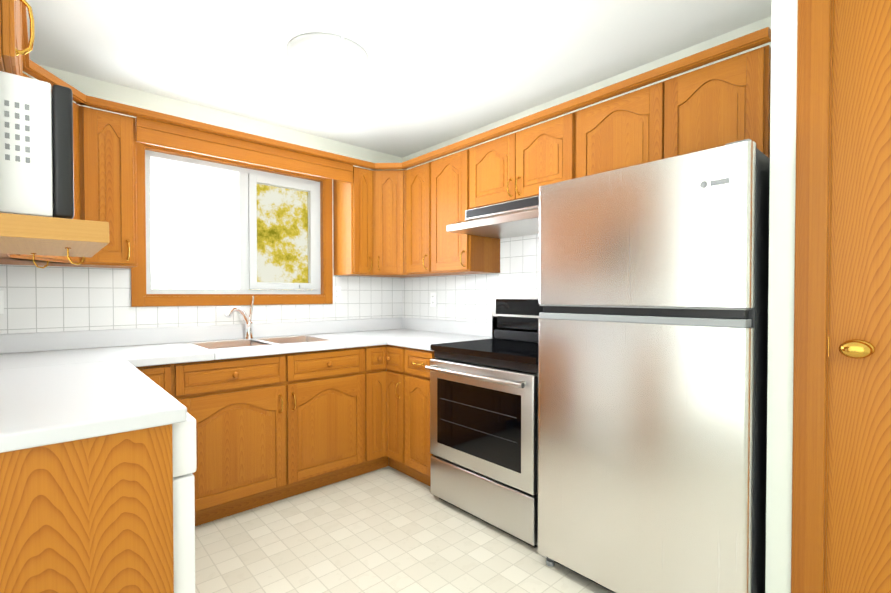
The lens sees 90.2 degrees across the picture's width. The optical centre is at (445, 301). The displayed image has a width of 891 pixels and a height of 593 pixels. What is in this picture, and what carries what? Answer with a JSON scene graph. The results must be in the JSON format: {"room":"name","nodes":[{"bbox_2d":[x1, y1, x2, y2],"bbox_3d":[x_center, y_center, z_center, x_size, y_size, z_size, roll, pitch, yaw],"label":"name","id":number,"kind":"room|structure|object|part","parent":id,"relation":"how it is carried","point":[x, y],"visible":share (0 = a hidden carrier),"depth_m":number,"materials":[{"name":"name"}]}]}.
{"room":"kitchen","nodes":[
{"label":"kitchen","id":0,"kind":"room"},
{"bbox_2d":[23,64,401,370],"bbox_3d":[-1.442,-0.043,3.046,2.990,2.425,0.120,-1,1,-42],"label":"wall","id":1,"kind":"structure","parent":0,"point":[97,88],"depth_m":2.86,"materials":[{"name":"white paint"}]},
{"bbox_2d":[0,213,15,255],"bbox_3d":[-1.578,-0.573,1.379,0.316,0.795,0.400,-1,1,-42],"label":"upper cabinet","id":2,"kind":"object","parent":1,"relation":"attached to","point":[7,220],"depth_m":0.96,"materials":[{"name":"brown wood"}]},
{"bbox_2d":[0,0,27,76],"bbox_3d":[-1.250,-0.746,1.043,0.356,0.440,0.526,-1,1,-42],"label":"upper cabinet","id":3,"kind":"object","parent":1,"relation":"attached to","point":[13,14],"depth_m":1.00,"materials":[{"name":"brown wood"}]},
{"bbox_2d":[0,71,73,218],"bbox_3d":[-1.206,-0.353,1.101,0.418,0.321,0.486,-1,1,-42],"label":"microwave","id":4,"kind":"object","parent":3,"relation":"in","point":[36,152],"visible":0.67,"depth_m":1.02,"materials":[{"name":"white plastic"}]},
{"bbox_3d":[-1.067,-0.359,1.231,0.037,0.313,0.480,-1,1,-42],"label":"door","id":5,"kind":"part","parent":4,"relation":"part of","materials":[{"name":"black plastic"}]},
{"bbox_2d":[0,20,35,263],"bbox_3d":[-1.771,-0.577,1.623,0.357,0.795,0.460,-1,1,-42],"label":"upper cabinet","id":6,"kind":"object","parent":1,"relation":"attached to","point":[25,224],"depth_m":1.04,"materials":[{"name":"brown wood"}]},
{"bbox_2d":[0,260,83,267],"bbox_3d":[-1.858,-0.603,2.022,0.291,0.835,0.346,-1,1,-42],"label":"upper cabinet","id":7,"kind":"object","parent":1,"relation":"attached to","point":[1,261],"depth_m":2.24,"materials":[{"name":"brown wood"}]},
{"bbox_2d":[4,48,111,267],"bbox_3d":[-1.970,-0.603,2.029,0.607,0.835,0.664,-1,1,-42],"label":"upper cabinet","id":8,"kind":"object","parent":1,"relation":"attached to","point":[86,238],"depth_m":2.22,"materials":[{"name":"brown wood"}]},
{"bbox_2d":[64,104,143,268],"bbox_3d":[-1.831,-0.588,2.363,0.282,0.795,0.351,-1,1,-42],"label":"upper cabinet","id":9,"kind":"object","parent":1,"relation":"attached to","point":[124,132],"depth_m":2.33,"materials":[{"name":"brown wood"}]},
{"bbox_2d":[0,264,399,333],"bbox_3d":[-1.400,0.020,3.000,2.750,0.460,0.006,-1,1,-42],"label":"wall tile","id":10,"kind":"structure","parent":1,"relation":"attached to","point":[53,298],"depth_m":2.54,"materials":[{"name":"white tile"}]},
{"bbox_2d":[0,291,3,313],"bbox_3d":[-2.256,0.001,2.216,0.072,0.116,0.009,-1,1,-42],"label":"electrical outlet","id":11,"kind":"object","parent":10,"relation":"attached to","point":[1,292],"depth_m":2.23,"materials":[{"name":"white plastic"}]},
{"bbox_2d":[333,287,340,300],"bbox_3d":[-0.853,-0.061,3.483,0.072,0.116,0.009,-1,1,-42],"label":"electrical outlet","id":12,"kind":"object","parent":10,"relation":"attached to","point":[337,295],"depth_m":3.48,"materials":[{"name":"white plastic"}]},
{"bbox_2d":[0,318,399,351],"bbox_3d":[-1.390,0.201,2.993,2.734,0.100,0.021,-1,1,-42],"label":"backsplash","id":13,"kind":"structure","parent":1,"relation":"attached to","point":[111,338],"depth_m":2.68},
{"bbox_2d":[131,142,332,306],"bbox_3d":[-1.393,-0.490,3.053,1.284,1.022,0.126,-1,1,-42],"label":"window","id":14,"kind":"structure","parent":1,"relation":"in","point":[284,244],"depth_m":3.15,"materials":[{"name":"brown plastic"}]},
{"bbox_2d":[150,159,236,288],"bbox_3d":[-1.696,-0.484,2.922,0.635,0.990,0.005,-1,1,-42],"label":"window pane","id":15,"kind":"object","parent":14,"relation":"attached to","point":[193,227],"depth_m":2.94,"materials":[{"name":"white glass"}]},
{"bbox_2d":[332,160,371,275],"bbox_3d":[-0.675,-0.603,3.413,0.231,0.795,0.341,-1,1,-42],"label":"upper cabinet","id":16,"kind":"object","parent":1,"relation":"attached to","point":[352,185],"depth_m":3.31,"materials":[{"name":"brown wood"}]},
{"bbox_2d":[364,161,425,277],"bbox_3d":[-0.404,-0.625,3.531,0.541,0.835,0.534,-1,1,-42],"label":"upper cabinet","id":17,"kind":"object","parent":1,"relation":"attached to","point":[392,220],"depth_m":3.36,"materials":[{"name":"brown wood"}]},
{"bbox_2d":[26,0,771,157],"bbox_3d":[0.157,-1.259,1.258,2.990,0.060,4.890,-1,1,-42],"label":"ceiling","id":18,"kind":"structure","parent":0,"point":[436,72],"depth_m":2.19,"materials":[{"name":"white paint"}]},
{"bbox_2d":[287,33,368,81],"bbox_3d":[-0.588,-1.201,2.240,0.400,0.084,0.405,-1,1,-42],"label":"ceiling light","id":19,"kind":"object","parent":18,"relation":"attached to","point":[328,57],"visible":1,"depth_m":2.15,"materials":[{"name":"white glass"}]},
{"bbox_2d":[195,466,612,592],"bbox_3d":[0.157,1.225,1.294,2.990,0.060,4.890,-1,1,-42],"label":"floor","id":20,"kind":"structure","parent":0,"point":[388,529],"depth_m":2.12,"materials":[{"name":"tile"}]},
{"bbox_2d":[0,432,151,592],"bbox_3d":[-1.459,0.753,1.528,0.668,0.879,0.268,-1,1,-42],"label":"base cabinet","id":21,"kind":"object","parent":20,"relation":"on","point":[75,518],"depth_m":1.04,"materials":[{"name":"brown wood"}]},
{"bbox_2d":[0,360,187,455],"bbox_3d":[-1.324,0.294,1.379,0.677,0.040,1.170,-1,1,-42],"label":"countertop","id":22,"kind":"structure","parent":21,"relation":"on","point":[42,405],"depth_m":1.20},
{"bbox_2d":[152,364,175,551],"bbox_3d":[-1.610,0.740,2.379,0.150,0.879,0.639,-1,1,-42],"label":"base cabinet","id":23,"kind":"object","parent":20,"relation":"on","point":[162,446],"depth_m":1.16,"materials":[{"name":"brown wood"}]},
{"bbox_2d":[172,412,196,592],"bbox_3d":[-1.132,0.760,1.240,0.654,0.872,0.590,-1,1,-42],"label":"dishwasher","id":24,"kind":"object","parent":20,"relation":"on","point":[184,451],"visible":0.21,"depth_m":1.22,"materials":[{"name":"white plastic"}]},
{"bbox_3d":[-0.916,0.786,1.435,0.060,0.615,0.590,-1,1,-42],"label":"door","id":25,"kind":"part","parent":24,"relation":"part of","materials":[{"name":"white plastic"}]},
{"bbox_3d":[-0.913,0.397,1.432,0.066,0.152,0.590,-1,1,-42],"label":"panel","id":26,"kind":"part","parent":24,"relation":"part of","materials":[{"name":"white plastic"}]},
{"bbox_2d":[176,348,355,525],"bbox_3d":[-1.145,0.734,2.798,1.198,0.879,0.639,-1,1,-42],"label":"base cabinet","id":27,"kind":"object","parent":20,"relation":"on","point":[276,411],"depth_m":2.51,"materials":[{"name":"brown wood"}]},
{"bbox_2d":[0,328,443,367],"bbox_3d":[-1.175,0.274,2.751,2.739,0.040,0.667,-1,1,-42],"label":"countertop","id":28,"kind":"structure","parent":27,"relation":"on","point":[142,355],"depth_m":2.37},
{"bbox_2d":[220,296,255,339],"bbox_3d":[-1.348,0.106,2.918,0.220,0.292,0.134,-1,1,-42],"label":"faucet","id":29,"kind":"object","parent":28,"relation":"on","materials":[{"name":"silver metal"}]},
{"bbox_2d":[188,336,331,351],"bbox_3d":[-1.136,0.339,2.796,0.800,0.176,0.470,-1,1,-42],"label":"sink","id":30,"kind":"object","parent":28,"relation":"in","point":[257,341],"depth_m":2.88,"materials":[{"name":"silver metal"}]},
{"bbox_2d":[356,344,383,475],"bbox_3d":[-0.689,0.728,3.191,0.246,0.879,0.667,-1,1,-42],"label":"base cabinet","id":31,"kind":"object","parent":20,"relation":"on","point":[369,357],"depth_m":2.95,"materials":[{"name":"brown wood"}]},
{"bbox_2d":[388,332,491,347],"bbox_3d":[-0.008,0.270,3.036,0.626,0.040,0.475,-1,1,-42],"label":"countertop","id":32,"kind":"structure","parent":31,"relation":"on","point":[412,341],"depth_m":2.96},
{"bbox_2d":[384,344,407,474],"bbox_3d":[-0.110,0.729,3.139,0.641,0.879,0.285,-1,1,-42],"label":"base cabinet","id":33,"kind":"object","parent":20,"relation":"on","point":[395,355],"depth_m":2.95,"materials":[{"name":"brown wood"}]},
{"bbox_2d":[408,348,434,486],"bbox_3d":[0.036,0.731,2.998,0.613,0.879,0.350,-1,1,-42],"label":"base cabinet","id":34,"kind":"object","parent":20,"relation":"on","point":[419,455],"depth_m":2.77,"materials":[{"name":"brown wood"}]},
{"bbox_2d":[425,297,542,547],"bbox_3d":[0.374,0.575,2.546,0.698,1.205,0.768,-1,1,-42],"label":"stove","id":35,"kind":"object","parent":20,"relation":"on","point":[484,426],"visible":0.67,"depth_m":2.33,"materials":[{"name":"silver metal"}]},
{"bbox_3d":[0.137,0.385,2.329,0.059,0.026,0.700,-1,1,-42],"label":"handle","id":36,"kind":"part","parent":35,"relation":"part of","materials":[{"name":"silver metal"}]},
{"bbox_3d":[0.158,0.632,2.351,0.004,0.375,0.610,-1,1,-42],"label":"door glass","id":37,"kind":"part","parent":35,"relation":"part of","materials":[{"name":"black glass"}]},
{"bbox_3d":[0.173,0.622,2.365,0.042,0.565,0.754,-1,1,-42],"label":"door","id":38,"kind":"part","parent":35,"relation":"part of","materials":[{"name":"silver metal"}]},
{"bbox_3d":[0.176,1.031,2.374,0.041,0.227,0.754,-1,1,-42],"label":"drawer","id":39,"kind":"part","parent":35,"relation":"part of","materials":[{"name":"silver metal"}]},
{"bbox_2d":[538,139,769,592],"bbox_3d":[0.934,0.330,1.927,0.681,1.712,0.815,-1,1,-42],"label":"fridge","id":40,"kind":"object","parent":20,"relation":"on","point":[653,285],"visible":0.9,"depth_m":1.60,"materials":[{"name":"grey metal"}]},
{"bbox_3d":[0.708,0.607,1.726,0.070,1.055,0.815,-1,1,-42],"label":"door","id":41,"kind":"part","parent":40,"relation":"part of","materials":[{"name":"silver metal"}]},
{"bbox_3d":[0.708,-0.248,1.714,0.070,0.525,0.815,-1,1,-42],"label":"door","id":42,"kind":"part","parent":40,"relation":"part of","materials":[{"name":"silver metal"}]},
{"bbox_2d":[402,16,770,169],"bbox_3d":[0.602,-0.041,2.924,0.120,2.425,2.800,-1,1,-42],"label":"wall","id":43,"kind":"structure","parent":0,"point":[722,38],"depth_m":2.44,"materials":[{"name":"white paint"}]},
{"bbox_2d":[404,156,435,275],"bbox_3d":[-0.101,-0.602,3.330,0.361,0.795,0.407,-1,1,-42],"label":"upper cabinet","id":44,"kind":"object","parent":43,"relation":"attached to","point":[419,181],"depth_m":3.22,"materials":[{"name":"brown wood"}]},
{"bbox_2d":[400,317,491,335],"bbox_3d":[0.001,0.194,3.478,0.021,0.100,1.122,-1,1,-42],"label":"backsplash","id":45,"kind":"structure","parent":43,"relation":"attached to","point":[466,328],"depth_m":3.44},
{"bbox_2d":[436,144,499,275],"bbox_3d":[0.113,-0.599,3.126,0.316,0.795,0.446,-1,1,-42],"label":"upper cabinet","id":46,"kind":"object","parent":43,"relation":"attached to","point":[456,253],"depth_m":2.97,"materials":[{"name":"brown wood"}]},
{"bbox_2d":[400,234,538,322],"bbox_3d":[0.280,-0.028,3.187,0.006,1.150,1.920,-1,1,-42],"label":"wall tile","id":47,"kind":"structure","parent":43,"relation":"attached to","point":[467,297],"depth_m":3.24,"materials":[{"name":"white tile"}]},
{"bbox_2d":[430,292,436,306],"bbox_3d":[-0.097,-0.019,3.594,0.009,0.116,0.072,-1,1,-42],"label":"electrical outlet","id":48,"kind":"object","parent":47,"relation":"attached to","point":[433,295],"depth_m":3.59,"materials":[{"name":"white plastic"}]},
{"bbox_2d":[468,132,503,209],"bbox_3d":[0.411,-0.789,2.793,0.316,0.405,0.442,-1,1,-42],"label":"upper cabinet","id":49,"kind":"object","parent":43,"relation":"attached to","point":[486,160],"depth_m":2.73,"materials":[{"name":"brown wood"}]},
{"bbox_2d":[504,100,587,201],"bbox_3d":[0.653,-0.785,2.526,0.316,0.405,0.509,-1,1,-42],"label":"upper cabinet","id":50,"kind":"object","parent":43,"relation":"attached to","point":[555,150],"depth_m":2.41,"materials":[{"name":"brown wood"}]},
{"bbox_2d":[447,195,538,238],"bbox_3d":[0.449,-0.506,2.612,0.504,0.153,0.760,-1,1,-42],"label":"range hood","id":51,"kind":"object","parent":50,"relation":"attached to","point":[515,218],"visible":0.5,"depth_m":2.57,"materials":[{"name":"silver metal"}]},
{"bbox_2d":[588,80,643,175],"bbox_3d":[0.924,-0.761,2.225,0.316,0.445,0.569,-1,1,-42],"label":"upper cabinet","id":52,"kind":"object","parent":43,"relation":"attached to","point":[616,125],"depth_m":2.11,"materials":[{"name":"brown wood"}]},
{"bbox_2d":[644,36,770,162],"bbox_3d":[1.182,-0.757,1.940,0.316,0.445,0.438,-1,1,-42],"label":"upper cabinet","id":53,"kind":"object","parent":43,"relation":"attached to","point":[726,101],"depth_m":1.81,"materials":[{"name":"brown wood"}]},
{"bbox_2d":[765,0,797,592],"bbox_3d":[1.937,-0.013,0.998,0.720,2.425,1.850,-1,1,-42],"label":"wall","id":54,"kind":"structure","parent":0,"point":[781,282],"depth_m":1.42,"materials":[{"name":"white paint"}]},
{"bbox_2d":[791,0,833,592],"bbox_3d":[1.421,0.100,1.067,0.076,2.198,0.921,-1,1,-42],"label":"door frame","id":55,"kind":"structure","parent":54,"relation":"attached to","point":[812,281],"depth_m":1.35,"materials":[{"name":"brown wood"}]},
{"bbox_2d":[826,0,890,592],"bbox_3d":[1.427,0.137,1.072,0.035,2.108,0.773,-1,1,-42],"label":"closet door","id":56,"kind":"structure","parent":54,"relation":"in","point":[859,499],"depth_m":1.29,"materials":[{"name":"brown wood"}]},
{"bbox_2d":[839,339,874,358],"bbox_3d":[1.177,0.136,1.271,0.070,0.051,0.074,-1,1,-42],"label":"door knob","id":57,"kind":"object","parent":56,"relation":"attached to","point":[856,348],"depth_m":1.25,"materials":[{"name":"gold metal"}]}
]}

